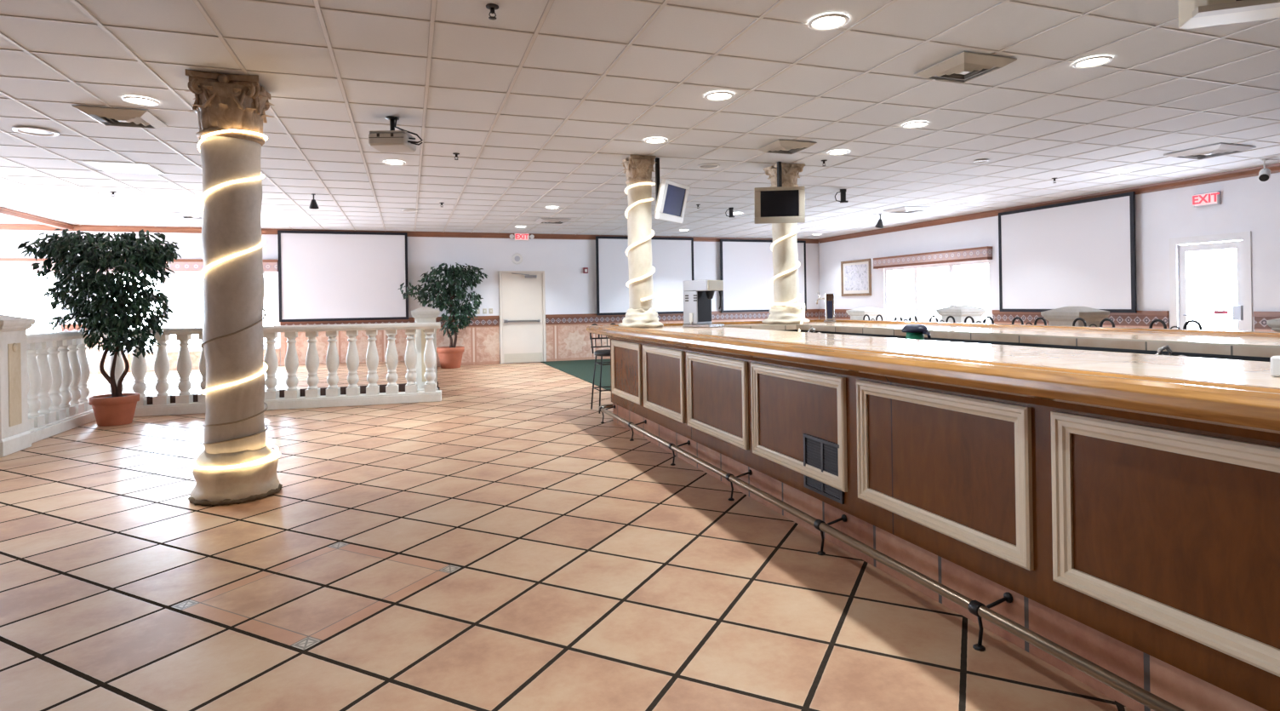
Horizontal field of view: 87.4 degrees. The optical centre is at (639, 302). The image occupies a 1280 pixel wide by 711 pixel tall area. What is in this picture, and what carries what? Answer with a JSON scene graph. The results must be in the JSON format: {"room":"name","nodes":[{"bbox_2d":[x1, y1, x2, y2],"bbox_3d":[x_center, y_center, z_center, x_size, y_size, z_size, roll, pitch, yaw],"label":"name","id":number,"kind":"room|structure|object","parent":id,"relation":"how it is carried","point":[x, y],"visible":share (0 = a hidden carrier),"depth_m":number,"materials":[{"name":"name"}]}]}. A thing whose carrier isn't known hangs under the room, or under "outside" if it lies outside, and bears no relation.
{"room":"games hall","nodes":[
{"label":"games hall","id":0,"kind":"room"},
{"bbox_2d":[88,392,140,426],"bbox_3d":[-6.326,1.284,8.069,0.490,0.344,0.490,-1,0,-19],"label":"pot","id":1,"kind":"object","parent":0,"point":[115,408],"depth_m":7.92,"materials":[{"name":"ceramic"}]},
{"bbox_2d":[0,229,819,365],"bbox_3d":[-4.631,-0.085,15.149,20.470,3.030,0.160,-1,0,-19],"label":"wall","id":2,"kind":"structure","parent":0,"point":[568,290],"depth_m":15.54,"materials":[{"name":"paint"}]},
{"bbox_2d":[0,270,59,331],"bbox_3d":[-12.533,0.213,12.352,3.060,1.640,0.140,-1,0,-19],"label":"window","id":3,"kind":"structure","parent":2,"relation":"in","point":[57,311],"depth_m":12.71,"materials":[{"name":"white paint"}]},
{"bbox_2d":[0,206,74,229],"bbox_3d":[-7.544,-1.504,3.050,0.180,0.099,20.680,-1,0,-19],"label":"trim","id":4,"kind":"structure","parent":2,"relation":"attached to","point":[3,211],"depth_m":11.51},
{"bbox_2d":[61,324,102,373],"bbox_3d":[-10.760,0.966,12.920,0.640,1.120,0.035,-1,0,-19],"label":"trim","id":5,"kind":"structure","parent":2,"relation":"attached to","point":[94,357],"depth_m":12.98,"materials":[{"name":"tile"}]},
{"bbox_2d":[0,257,278,271],"bbox_3d":[-10.790,-0.734,12.869,6.840,0.240,0.128,-1,0,-19],"label":"valance","id":6,"kind":"object","parent":2,"relation":"attached to","point":[6,264],"visible":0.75,"depth_m":13.31,"materials":[{"name":"fabric"}]},
{"bbox_2d":[101,270,279,354],"bbox_3d":[-9.027,0.159,13.564,3.080,1.640,0.140,-1,0,-19],"label":"window","id":7,"kind":"structure","parent":2,"relation":"in","point":[165,287],"depth_m":13.48,"materials":[{"name":"white paint"}]},
{"bbox_2d":[103,348,279,372],"bbox_3d":[-9.000,1.241,13.536,3.080,0.515,0.018,-1,0,-19],"label":"trim","id":8,"kind":"structure","parent":2,"relation":"attached to","point":[195,356],"depth_m":13.39,"materials":[{"name":"tile"}]},
{"bbox_2d":[280,315,499,366],"bbox_3d":[-5.392,0.882,14.776,4.520,1.120,0.035,-1,0,-19],"label":"wainscoting","id":9,"kind":"structure","parent":2,"relation":"attached to","point":[480,340],"depth_m":14.81,"materials":[{"name":"tile"}]},
{"bbox_2d":[0,222,818,243],"bbox_3d":[-4.617,-1.542,15.041,20.150,0.114,0.065,-1,0,-19],"label":"trim","id":10,"kind":"structure","parent":2,"relation":"attached to","point":[3,225],"depth_m":14.55,"materials":[{"name":"wood"}]},
{"bbox_2d":[511,252,522,263],"bbox_3d":[-2.870,-1.037,15.660,0.260,0.260,0.033,-1,0,-19],"label":"wall speaker","id":11,"kind":"object","parent":2,"relation":"attached to","point":[517,258],"visible":1,"depth_m":15.65,"materials":[{"name":"white plastic"}]},
{"bbox_2d":[514,256,519,261],"bbox_3d":[-2.868,-1.037,15.652,0.190,0.190,0.016,-1,0,-19],"label":"grille","id":12,"kind":"object","parent":11,"relation":"attached to","point":[517,258],"depth_m":15.65,"materials":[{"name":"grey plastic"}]},
{"bbox_2d":[498,270,546,363],"bbox_3d":[-2.728,0.325,15.630,1.060,2.148,0.168,-1,0,-19],"label":"door","id":13,"kind":"structure","parent":2,"relation":"in","point":[522,293],"depth_m":15.66,"materials":[{"name":"beige paint"}]},
{"bbox_2d":[582,267,588,273],"bbox_3d":[-1.312,-0.792,16.181,0.110,0.140,0.064,-1,0,-19],"label":"fire alarm","id":14,"kind":"object","parent":2,"relation":"attached to","point":[585,269],"visible":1,"depth_m":16.17,"materials":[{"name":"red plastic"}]},
{"bbox_2d":[545,308,818,360],"bbox_3d":[1.336,0.777,17.103,7.540,1.120,0.035,-1,0,-19],"label":"wainscoting","id":15,"kind":"structure","parent":2,"relation":"attached to","point":[567,335],"depth_m":16.17,"materials":[{"name":"tile"}]},
{"bbox_2d":[720,239,806,312],"bbox_3d":[3.286,-0.718,17.701,2.540,1.890,0.041,-1,0,-19],"label":"projection screen","id":16,"kind":"object","parent":2,"relation":"attached to","point":[746,266],"visible":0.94,"depth_m":17.55,"materials":[{"name":"fabric"}]},
{"bbox_2d":[0,361,1132,710],"bbox_3d":[-1.191,1.437,5.268,20.470,0.120,21.070,-1,0,-19],"label":"floor","id":17,"kind":"structure","parent":0,"point":[495,544],"depth_m":3.30,"materials":[{"name":"tile"}]},
{"bbox_2d":[0,314,35,457],"bbox_3d":[-6.345,0.782,6.479,0.580,1.349,0.580,-1,0,-19],"label":"post","id":18,"kind":"object","parent":17,"relation":"on","point":[15,436],"visible":1,"depth_m":6.53,"materials":[{"name":"stone"}]},
{"bbox_2d":[26,330,98,443],"bbox_3d":[-6.678,0.899,7.601,0.270,1.124,1.740,-1,0,-19],"label":"balustrade","id":19,"kind":"object","parent":17,"relation":"on","point":[59,369],"visible":0.77,"depth_m":7.59,"materials":[{"name":"stone"}]},
{"bbox_2d":[17,228,181,426],"bbox_3d":[-6.356,0.279,8.040,1.471,2.354,1.142,-1,0,8],"label":"potted ficus","id":20,"kind":"object","parent":17,"relation":"on","point":[117,408],"visible":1,"depth_m":7.88,"materials":[{"name":"plant"}]},
{"bbox_2d":[183,68,282,505],"bbox_3d":[-2.982,-0.103,4.915,0.599,3.033,0.589,-1,0,-11],"label":"column","id":21,"kind":"structure","parent":17,"relation":"on","point":[233,288],"depth_m":4.75,"materials":[{"name":"stone"}]},
{"bbox_2d":[188,129,280,468],"bbox_3d":[-2.981,-0.058,4.916,0.573,2.419,0.573,-1,0,-6],"label":"light","id":22,"kind":"object","parent":21,"relation":"on","point":[262,460],"visible":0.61,"depth_m":4.75,"materials":[{"name":"beige"}]},
{"bbox_2d":[86,360,439,404],"bbox_3d":[-8.233,1.369,9.976,9.920,0.234,7.250,-1,0,-19],"label":"platform","id":23,"kind":"object","parent":17,"relation":"on","point":[97,383],"visible":0.3,"depth_m":11.17,"materials":[{"name":"ceramic"}]},
{"bbox_2d":[98,321,441,417],"bbox_3d":[-4.888,0.871,9.140,4.162,1.124,0.270,-1,0,-15],"label":"balustrade","id":24,"kind":"object","parent":17,"relation":"on","point":[184,404],"visible":0.8,"depth_m":9.16,"materials":[{"name":"stone"}]},
{"bbox_2d":[411,307,439,390],"bbox_3d":[-3.185,0.732,9.963,0.400,1.349,0.400,-1,0,-19],"label":"post","id":25,"kind":"object","parent":17,"relation":"on","point":[421,314],"visible":0.57,"depth_m":9.80,"materials":[{"name":"stone"}]},
{"bbox_2d":[398,262,487,368],"bbox_3d":[-4.297,0.268,14.688,1.909,2.313,0.814,-1,0,-21],"label":"potted ficus","id":26,"kind":"object","parent":17,"relation":"on","point":[450,357],"visible":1,"depth_m":14.59,"materials":[{"name":"plant"}]},
{"bbox_2d":[436,345,464,368],"bbox_3d":[-4.162,1.193,14.722,0.600,0.459,0.600,-1,0,-19],"label":"pot","id":27,"kind":"object","parent":26,"relation":"on","point":[450,357],"depth_m":14.52,"materials":[{"name":"ceramic"}]},
{"bbox_2d":[541,358,611,391],"bbox_3d":[1.023,1.336,13.213,4.670,0.011,7.120,-1,0,-19],"label":"carpet","id":28,"kind":"structure","parent":17,"relation":"on","point":[583,369],"depth_m":13.80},
{"bbox_2d":[589,322,615,413],"bbox_3d":[-0.396,0.813,8.526,0.401,1.102,0.424,-1,0,-19],"label":"bar stool","id":29,"kind":"object","parent":17,"relation":"on","point":[606,352],"visible":0.42,"depth_m":8.59,"materials":[{"name":"black metal"}]},
{"bbox_2d":[845,307,888,320],"bbox_3d":[4.619,0.685,13.603,0.580,1.199,0.580,-1,0,-19],"label":"post","id":30,"kind":"object","parent":17,"relation":"on","point":[857,313],"visible":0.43,"depth_m":13.41,"materials":[{"name":"stone"}]},
{"bbox_2d":[862,314,883,319],"bbox_3d":[2.812,0.730,8.544,0.424,1.167,0.401,-1,0,-19],"label":"bar stool","id":31,"kind":"object","parent":17,"relation":"on","point":[867,315],"visible":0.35,"depth_m":8.61,"materials":[{"name":"black plastic"}]},
{"bbox_2d":[894,314,917,321],"bbox_3d":[3.008,0.727,7.977,0.424,1.167,0.401,-1,0,-19],"label":"bar stool","id":32,"kind":"object","parent":17,"relation":"on","point":[896,316],"visible":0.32,"depth_m":8.02,"materials":[{"name":"metal"}]},
{"bbox_2d":[598,329,1279,710],"bbox_3d":[2.474,0.809,3.698,2.992,1.020,9.781,-1,0,-19],"label":"bar counter","id":33,"kind":"object","parent":17,"relation":"on","point":[1145,547],"depth_m":2.52,"materials":[{"name":"brown wood"}]},
{"bbox_2d":[803,433,844,503],"bbox_3d":[1.030,0.924,3.774,0.013,0.313,0.370,-1,0,-19],"label":"vent grille","id":34,"kind":"object","parent":33,"relation":"attached to","point":[822,454],"depth_m":3.76,"materials":[{"name":"metal"}]},
{"bbox_2d":[586,319,1279,433],"bbox_3d":[2.573,0.263,3.802,3.375,0.105,9.907,-1,0,-19],"label":"countertop","id":35,"kind":"structure","parent":33,"relation":"on","point":[1245,394],"depth_m":3.08,"materials":[{"name":"wood"}]},
{"bbox_2d":[618,154,663,327],"bbox_3d":[-0.010,-0.691,7.692,0.525,1.954,0.486,-1,0,-19],"label":"column","id":36,"kind":"structure","parent":35,"relation":"on","point":[637,168],"depth_m":7.57,"materials":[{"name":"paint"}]},
{"bbox_2d":[624,182,655,301],"bbox_3d":[0.006,-0.714,7.707,0.358,1.395,0.355,-1,0,-19],"label":"light","id":37,"kind":"object","parent":36,"relation":"attached to","point":[630,207],"visible":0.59,"depth_m":7.56,"materials":[{"name":"white"}]},
{"bbox_2d":[682,280,724,327],"bbox_3d":[0.698,0.007,7.474,0.380,0.519,0.298,-1,0,44],"label":"machine","id":38,"kind":"object","parent":35,"relation":"on","point":[698,294],"visible":1,"depth_m":7.41,"materials":[{"name":"grey plastic"}]},
{"bbox_2d":[761,162,809,323],"bbox_3d":[1.800,-0.719,8.292,0.558,1.954,0.558,-1,0,-19],"label":"column","id":39,"kind":"structure","parent":35,"relation":"on","point":[785,252],"depth_m":8.16,"materials":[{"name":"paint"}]},
{"bbox_2d":[770,225,799,251],"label":"light","id":40,"kind":"object","parent":39,"relation":"attached to","point":[797,230],"depth_m":8.16,"materials":[{"name":"white"}]},
{"bbox_2d":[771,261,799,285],"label":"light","id":41,"kind":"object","parent":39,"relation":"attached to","point":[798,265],"depth_m":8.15,"materials":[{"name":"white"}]},
{"bbox_2d":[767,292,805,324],"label":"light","id":42,"kind":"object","parent":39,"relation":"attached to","point":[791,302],"depth_m":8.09,"materials":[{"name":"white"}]},
{"bbox_2d":[816,292,836,322],"bbox_3d":[2.349,0.052,8.457,0.240,0.376,0.150,-1,0,15],"label":"tower","id":43,"kind":"object","parent":35,"relation":"on","point":[829,298],"visible":0.98,"depth_m":8.39,"materials":[{"name":"silver metal"}]},
{"bbox_2d":[816,292,824,303],"bbox_3d":[2.280,-0.060,8.455,0.110,0.148,0.026,-1,0,15],"label":"tap","id":44,"kind":"object","parent":43,"relation":"on","point":[818,293],"depth_m":8.45,"materials":[{"name":"silver metal"}]},
{"bbox_2d":[1270,355,1279,377],"bbox_3d":[2.167,0.209,2.203,0.120,0.068,0.100,-1,0,-19],"label":"box","id":45,"kind":"object","parent":35,"relation":"on","point":[1275,360],"visible":1,"depth_m":2.21,"materials":[{"name":"white plastic"}]},
{"bbox_2d":[929,314,955,322],"bbox_3d":[3.197,0.724,7.429,0.424,1.167,0.401,-1,0,-19],"label":"bar stool","id":46,"kind":"object","parent":17,"relation":"on","point":[933,316],"visible":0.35,"depth_m":7.46,"materials":[{"name":"metal"}]},
{"bbox_2d":[935,304,987,323],"bbox_3d":[4.947,0.655,10.298,0.510,1.249,0.510,-1,0,-19],"label":"post","id":47,"kind":"object","parent":17,"relation":"on","point":[959,312],"visible":0.35,"depth_m":10.13,"materials":[{"name":"stone"}]},
{"bbox_2d":[964,315,994,323],"bbox_3d":[3.364,0.721,6.947,0.424,1.167,0.401,-1,0,-19],"label":"bar stool","id":48,"kind":"object","parent":17,"relation":"on","point":[968,317],"visible":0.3,"depth_m":7.00,"materials":[{"name":"metal"}]},
{"bbox_2d":[1011,316,1046,325],"bbox_3d":[3.560,0.718,6.380,0.424,1.167,0.401,-1,0,-19],"label":"bar stool","id":49,"kind":"object","parent":17,"relation":"on","point":[1015,317],"visible":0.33,"depth_m":6.42,"materials":[{"name":"metal"}]},
{"bbox_2d":[1040,306,1109,326],"bbox_3d":[5.057,0.659,7.776,0.480,1.239,0.480,-1,0,-19],"label":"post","id":50,"kind":"object","parent":17,"relation":"on","point":[1065,316],"visible":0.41,"depth_m":7.63,"materials":[{"name":"stone"}]},
{"bbox_2d":[1072,317,1114,326],"bbox_3d":[3.769,0.715,5.775,0.424,1.167,0.401,-1,0,-19],"label":"bar stool","id":51,"kind":"object","parent":17,"relation":"on","point":[1077,318],"visible":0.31,"depth_m":5.82,"materials":[{"name":"metal"}]},
{"bbox_2d":[1148,319,1202,329],"bbox_3d":[3.985,0.712,5.151,0.424,1.167,0.401,-1,0,-19],"label":"bar stool","id":52,"kind":"object","parent":17,"relation":"on","point":[1197,322],"visible":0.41,"depth_m":5.19,"materials":[{"name":"metal"}]},
{"bbox_2d":[1266,318,1279,331],"bbox_3d":[5.442,0.673,5.285,0.530,1.199,0.530,-1,0,-19],"label":"post","id":53,"kind":"object","parent":17,"relation":"on","point":[1274,324],"visible":0.61,"depth_m":5.41,"materials":[{"name":"stone"}]},
{"bbox_3d":[3.059,0.890,3.857,0.515,0.839,7.900,-1,0,-19],"label":"bench","id":54,"kind":"object","parent":17,"relation":"on","visible":0},
{"bbox_2d":[807,326,820,332],"bbox_3d":[1.811,0.369,7.030,0.148,0.238,0.139,-1,0,-6],"label":"faucet","id":55,"kind":"object","parent":54,"relation":"on","point":[812,328],"visible":0.19,"depth_m":7.00,"materials":[{"name":"silver metal"}]},
{"bbox_2d":[901,324,931,339],"bbox_3d":[2.238,0.328,5.441,0.203,0.307,0.246,-1,0,15],"label":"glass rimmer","id":56,"kind":"object","parent":54,"relation":"on","point":[913,331],"visible":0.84,"depth_m":5.39,"materials":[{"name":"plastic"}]},
{"bbox_2d":[1154,344,1186,356],"bbox_3d":[2.949,0.351,3.748,0.148,0.238,0.139,-1,0,17],"label":"faucet","id":57,"kind":"object","parent":54,"relation":"on","point":[1167,347],"visible":0.3,"depth_m":3.72,"materials":[{"name":"silver metal"}]},
{"bbox_2d":[0,0,1279,239],"bbox_3d":[-1.240,-1.713,5.268,20.470,0.120,21.070,-1,0,-19],"label":"ceiling","id":58,"kind":"structure","parent":0,"point":[1008,24],"depth_m":5.58,"materials":[{"name":"tile"}]},
{"bbox_2d":[11,126,59,136],"bbox_3d":[-5.549,-1.573,6.153,0.325,0.010,0.325,-1,0,-19],"label":"recessed light","id":59,"kind":"object","parent":58,"relation":"in","point":[28,130],"visible":1,"depth_m":6.14,"materials":[{"name":"white plastic"}]},
{"bbox_2d":[71,104,167,128],"bbox_3d":[-4.412,-1.571,5.710,0.510,0.048,0.510,-1,0,-19],"label":"ceiling vent","id":60,"kind":"object","parent":58,"relation":"in","point":[113,117],"visible":1,"depth_m":5.61,"materials":[{"name":"metal"}]},
{"bbox_2d":[82,160,165,174],"bbox_3d":[-5.975,-1.568,7.783,0.600,0.006,0.600,-1,0,-19],"label":"ceiling light panel","id":61,"kind":"object","parent":58,"relation":"attached to","point":[106,167],"visible":1,"depth_m":7.76,"materials":[{"name":"white plastic"}]},
{"bbox_2d":[121,96,159,106],"bbox_3d":[-3.955,-1.597,5.307,0.238,0.010,0.238,-1,0,-19],"label":"recessed light","id":62,"kind":"object","parent":58,"relation":"in","point":[133,100],"visible":1,"depth_m":5.30,"materials":[{"name":"white plastic"}]},
{"bbox_2d":[169,211,203,218],"bbox_3d":[-7.777,-1.521,11.710,0.600,0.043,0.600,-1,0,-19],"label":"ceiling vent","id":63,"kind":"object","parent":58,"relation":"in","point":[186,215],"visible":0.8,"depth_m":11.50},
{"bbox_2d":[308,193,318,209],"bbox_3d":[-4.789,-1.484,9.834,0.127,0.224,0.126,-1,0,-19],"label":"ceiling spotlight","id":64,"kind":"object","parent":58,"relation":"hanging from","point":[313,205],"visible":1,"depth_m":9.79,"materials":[{"name":"black plastic"}]},
{"bbox_2d":[277,230,408,321],"bbox_3d":[-6.330,-0.578,14.377,2.550,1.910,0.041,-1,0,-19],"label":"projection screen","id":65,"kind":"object","parent":58,"relation":"hanging from","point":[323,276],"visible":1,"depth_m":14.35,"materials":[{"name":"fabric"}]},
{"bbox_2d":[382,160,405,165],"bbox_3d":[-2.835,-1.615,7.726,0.238,0.010,0.238,-1,0,-19],"label":"recessed light","id":66,"kind":"object","parent":58,"relation":"in","point":[390,162],"visible":1,"depth_m":7.73,"materials":[{"name":"white plastic"}]},
{"bbox_2d":[368,115,422,152],"bbox_3d":[-2.123,-1.501,5.932,0.457,0.274,0.330,-1,0,0],"label":"projector","id":67,"kind":"object","parent":58,"relation":"hanging from","point":[391,140],"visible":1,"depth_m":5.79,"materials":[{"name":"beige plastic"}]},
{"bbox_2d":[401,208,417,211],"bbox_3d":[-3.965,-1.597,11.546,0.275,0.010,0.275,-1,0,-19],"label":"recessed light","id":68,"kind":"object","parent":58,"relation":"in","point":[407,209],"visible":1,"depth_m":11.56,"materials":[{"name":"white plastic"}]},
{"bbox_2d":[452,152,459,159],"bbox_3d":[-2.014,-1.605,7.343,0.072,0.070,0.072,-1,0,-19],"label":"sprinkler","id":69,"kind":"object","parent":58,"relation":"attached to","point":[456,154],"visible":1,"depth_m":7.33,"materials":[{"name":"metal"}]},
{"bbox_2d":[485,3,498,20],"bbox_3d":[-0.825,-1.624,3.744,0.072,0.070,0.072,-1,0,-19],"label":"sprinkler","id":70,"kind":"object","parent":58,"relation":"attached to","point":[492,7],"visible":1,"depth_m":3.73,"materials":[{"name":"metal"}]},
{"bbox_2d":[509,233,534,240],"bbox_3d":[-2.754,-1.542,15.606,0.570,0.165,0.081,-1,0,-19],"label":"exit sign","id":71,"kind":"object","parent":58,"relation":"attached to","point":[518,237],"visible":1,"depth_m":15.59,"materials":[{"name":"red plastic"}]},
{"bbox_2d":[535,217,571,223],"bbox_3d":[-1.719,-1.615,13.222,0.600,0.043,0.600,-1,0,-19],"label":"ceiling vent","id":72,"kind":"object","parent":58,"relation":"in","point":[547,220],"visible":1,"depth_m":13.05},
{"bbox_2d":[0,0,1279,239],"bbox_3d":[-1.239,-1.649,5.268,20.150,0.007,20.750,-1,0,-19],"label":"grid","id":73,"kind":"object","parent":58,"relation":"attached to","point":[317,6],"visible":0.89,"depth_m":6.07,"materials":[{"name":"metal"}]},
{"bbox_2d":[595,235,694,314],"bbox_3d":[0.158,-0.679,16.620,2.560,1.910,0.041,-1,0,-19],"label":"projection screen","id":74,"kind":"object","parent":58,"relation":"hanging from","point":[672,258],"visible":0.66,"depth_m":16.68,"materials":[{"name":"fabric"}]},
{"bbox_2d":[644,137,667,143],"bbox_3d":[0.160,-1.662,6.868,0.238,0.010,0.238,-1,0,-19],"label":"recessed light","id":75,"kind":"object","parent":58,"relation":"in","point":[650,140],"visible":1,"depth_m":6.87,"materials":[{"name":"white plastic"}]},
{"bbox_2d":[654,157,689,223],"bbox_3d":[0.299,-1.297,7.625,0.313,0.745,0.560,-1,0,32],"label":"television","id":76,"kind":"object","parent":58,"relation":"hanging from","point":[671,197],"visible":1,"depth_m":7.56,"materials":[{"name":"white plastic"}]},
{"bbox_2d":[697,163,719,168],"bbox_3d":[0.844,-1.672,8.194,0.275,0.010,0.275,-1,0,-19],"label":"recessed light","id":77,"kind":"object","parent":58,"relation":"in","point":[706,165],"visible":1,"depth_m":8.19,"materials":[{"name":"white plastic"}]},
{"bbox_2d":[704,91,733,101],"bbox_3d":[0.641,-1.669,5.415,0.238,0.010,0.238,-1,0,-19],"label":"recessed light","id":78,"kind":"object","parent":58,"relation":"in","point":[719,95],"visible":1,"depth_m":5.41,"materials":[{"name":"white plastic"}]},
{"bbox_2d":[725,207,734,217],"bbox_3d":[1.601,-1.611,11.918,0.165,0.171,0.073,-1,0,15],"label":"ceiling camera","id":79,"kind":"object","parent":58,"relation":"attached to","point":[731,209],"visible":1,"depth_m":11.88,"materials":[{"name":"black plastic"}]},
{"bbox_2d":[754,161,805,223],"bbox_3d":[1.653,-1.319,7.974,0.585,0.743,0.171,-1,0,6],"label":"television","id":80,"kind":"object","parent":58,"relation":"hanging from","point":[779,204],"visible":1,"depth_m":7.92,"materials":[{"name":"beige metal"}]},
{"bbox_2d":[757,139,817,154],"bbox_3d":[1.573,-1.664,7.187,0.450,0.048,0.450,-1,0,-19],"label":"ceiling vent","id":81,"kind":"object","parent":58,"relation":"in","point":[785,146],"visible":1,"depth_m":7.08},
{"bbox_2d":[808,13,849,31],"bbox_3d":[1.128,-1.677,4.007,0.238,0.010,0.238,-1,0,-19],"label":"recessed light","id":82,"kind":"object","parent":58,"relation":"in","point":[828,21],"visible":1,"depth_m":4.00,"materials":[{"name":"glass"}]},
{"bbox_2d":[828,149,849,155],"bbox_3d":[2.239,-1.694,7.555,0.238,0.010,0.238,-1,0,-19],"label":"recessed light","id":83,"kind":"object","parent":58,"relation":"in","point":[838,151],"visible":1,"depth_m":7.56,"materials":[{"name":"glass"}]},
{"bbox_2d":[834,188,848,203],"bbox_3d":[3.043,-1.618,10.124,0.195,0.202,0.086,-1,0,15],"label":"ceiling camera","id":84,"kind":"object","parent":58,"relation":"attached to","point":[842,191],"visible":1,"depth_m":10.08,"materials":[{"name":"black plastic"}]},
{"bbox_2d":[874,214,883,228],"bbox_3d":[4.718,-1.609,13.213,0.154,0.272,0.153,-1,0,-19],"label":"ceiling spotlight","id":85,"kind":"object","parent":58,"relation":"hanging from","point":[879,224],"visible":1,"depth_m":13.15,"materials":[{"name":"black plastic"}]},
{"bbox_2d":[882,205,931,212],"bbox_3d":[4.943,-1.719,12.405,0.600,0.043,0.600,-1,0,-19],"label":"ceiling vent","id":86,"kind":"object","parent":58,"relation":"in","point":[905,208],"visible":1,"depth_m":12.25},
{"bbox_2d":[902,120,928,128],"bbox_3d":[2.628,-1.700,6.399,0.238,0.010,0.238,-1,0,-19],"label":"recessed light","id":87,"kind":"object","parent":58,"relation":"in","point":[919,123],"visible":1,"depth_m":6.39,"materials":[{"name":"glass"}]},
{"bbox_2d":[914,51,1017,82],"bbox_3d":[2.330,-1.676,4.814,0.470,0.048,0.470,-1,0,-19],"label":"ceiling vent","id":88,"kind":"object","parent":58,"relation":"in","point":[963,65],"visible":1,"depth_m":4.72,"materials":[{"name":"metal"}]},
{"bbox_2d":[968,199,983,201],"bbox_3d":[5.763,-1.749,11.472,0.238,0.010,0.238,-1,0,-19],"label":"recessed light","id":89,"kind":"object","parent":58,"relation":"in","point":[978,200],"visible":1,"depth_m":11.44,"materials":[{"name":"white plastic"}]},
{"bbox_2d":[973,159,989,162],"bbox_3d":[4.152,-1.724,8.143,0.175,0.010,0.175,-1,0,-19],"label":"recessed light","id":90,"kind":"object","parent":58,"relation":"in","point":[980,160],"visible":1,"depth_m":8.13,"materials":[{"name":"white plastic"}]},
{"bbox_2d":[1072,55,1113,68],"bbox_3d":[3.216,-1.709,4.761,0.238,0.010,0.238,-1,0,-19],"label":"recessed light","id":91,"kind":"object","parent":58,"relation":"in","point":[1090,62],"visible":1,"depth_m":4.75,"materials":[{"name":"white plastic"}]},
{"bbox_2d":[1163,142,1256,159],"bbox_3d":[6.598,-1.745,7.771,0.600,0.043,0.600,-1,0,-19],"label":"ceiling vent","id":92,"kind":"object","parent":58,"relation":"in","point":[1220,149],"visible":1,"depth_m":7.66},
{"bbox_2d":[1178,0,1279,28],"bbox_3d":[3.058,-1.521,3.007,1.010,0.382,0.252,-1,0,19],"label":"air vent","id":93,"kind":"object","parent":58,"relation":"attached to","point":[1192,14],"visible":1,"depth_m":3.09,"materials":[{"name":"beige plastic"}]},
{"bbox_2d":[1257,159,1270,181],"bbox_3d":[7.814,-1.655,8.381,0.206,0.277,0.109,-1,0,-43],"label":"security camera","id":94,"kind":"object","parent":58,"relation":"hanging from","point":[1264,174],"visible":1,"depth_m":8.34,"materials":[{"name":"white plastic"}]},
{"bbox_2d":[682,323,724,327],"bbox_3d":[0.708,0.249,7.481,0.380,0.033,0.280,-1,0,44],"label":"drip tray","id":95,"kind":"object","parent":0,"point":[698,325],"depth_m":7.38,"materials":[{"name":"metal"}]},
{"bbox_2d":[818,171,1279,331],"bbox_3d":[8.381,-0.288,8.586,0.160,3.030,20.750,-1,0,-19],"label":"wall","id":96,"kind":"structure","parent":0,"point":[1251,204],"depth_m":10.07,"materials":[{"name":"paint"}]},
{"bbox_2d":[818,308,851,319],"bbox_3d":[5.341,0.715,17.121,0.035,1.120,2.560,-1,0,-19],"label":"trim","id":97,"kind":"structure","parent":96,"relation":"attached to","point":[838,313],"depth_m":17.51,"materials":[{"name":"tile"}]},
{"bbox_2d":[840,258,871,296],"bbox_3d":[5.420,-0.632,16.828,0.035,0.900,1.160,-1,0,-19],"label":"framed picture","id":98,"kind":"object","parent":96,"relation":"attached to","point":[856,274],"visible":1,"depth_m":16.80,"materials":[{"name":"brown wood"}]},
{"bbox_2d":[844,263,868,290],"bbox_3d":[5.424,-0.642,16.829,0.002,0.640,0.920,-1,0,-19],"label":"print","id":99,"kind":"object","parent":98,"relation":"attached to","point":[855,275],"depth_m":16.81},
{"bbox_2d":[873,245,992,268],"bbox_3d":[6.183,-0.956,14.464,0.128,0.255,3.350,-1,0,-19],"label":"valance","id":100,"kind":"object","parent":96,"relation":"attached to","point":[979,253],"visible":1,"depth_m":14.11,"materials":[{"name":"fabric"}]},
{"bbox_2d":[884,259,991,323],"bbox_3d":[6.303,-0.205,14.417,0.140,1.270,3.150,-1,0,-19],"label":"window","id":101,"kind":"structure","parent":96,"relation":"in","point":[951,265],"depth_m":14.74,"materials":[{"name":"white paint"}]},
{"bbox_2d":[817,162,1279,243],"bbox_3d":[8.262,-1.743,8.516,0.065,0.114,20.680,-1,0,-19],"label":"trim","id":102,"kind":"structure","parent":96,"relation":"attached to","point":[1274,168],"depth_m":10.90,"materials":[{"name":"wood"}]},
{"bbox_2d":[998,191,1137,312],"bbox_3d":[7.192,-0.774,11.458,0.041,1.860,2.490,-1,0,-19],"label":"projection screen","id":103,"kind":"object","parent":96,"relation":"attached to","point":[1078,253],"visible":0.93,"depth_m":11.27,"materials":[{"name":"fabric"}]},
{"bbox_2d":[992,309,1169,328],"bbox_3d":[7.316,0.684,11.408,0.035,1.120,3.150,-1,0,-19],"label":"trim","id":104,"kind":"structure","parent":96,"relation":"attached to","point":[1140,318],"depth_m":10.59,"materials":[{"name":"tile"}]},
{"bbox_2d":[1192,190,1220,206],"bbox_3d":[7.961,-1.459,9.400,0.064,0.185,0.333,-1,0,-19],"label":"exit sign","id":105,"kind":"object","parent":96,"relation":"attached to","point":[1209,198],"visible":1,"depth_m":9.38,"materials":[{"name":"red plastic"}]},
{"bbox_2d":[1169,231,1252,331],"bbox_3d":[8.057,0.137,9.435,0.150,2.190,1.010,-1,0,-19],"label":"door","id":106,"kind":"structure","parent":96,"relation":"in","point":[1242,312],"depth_m":9.40,"materials":[{"name":"white paint"}]},
{"bbox_2d":[1253,311,1279,331],"bbox_3d":[8.793,0.661,7.136,0.035,1.120,3.750,-1,0,-19],"label":"trim","id":107,"kind":"structure","parent":96,"relation":"attached to","point":[1260,317],"depth_m":8.80,"materials":[{"name":"tile"}]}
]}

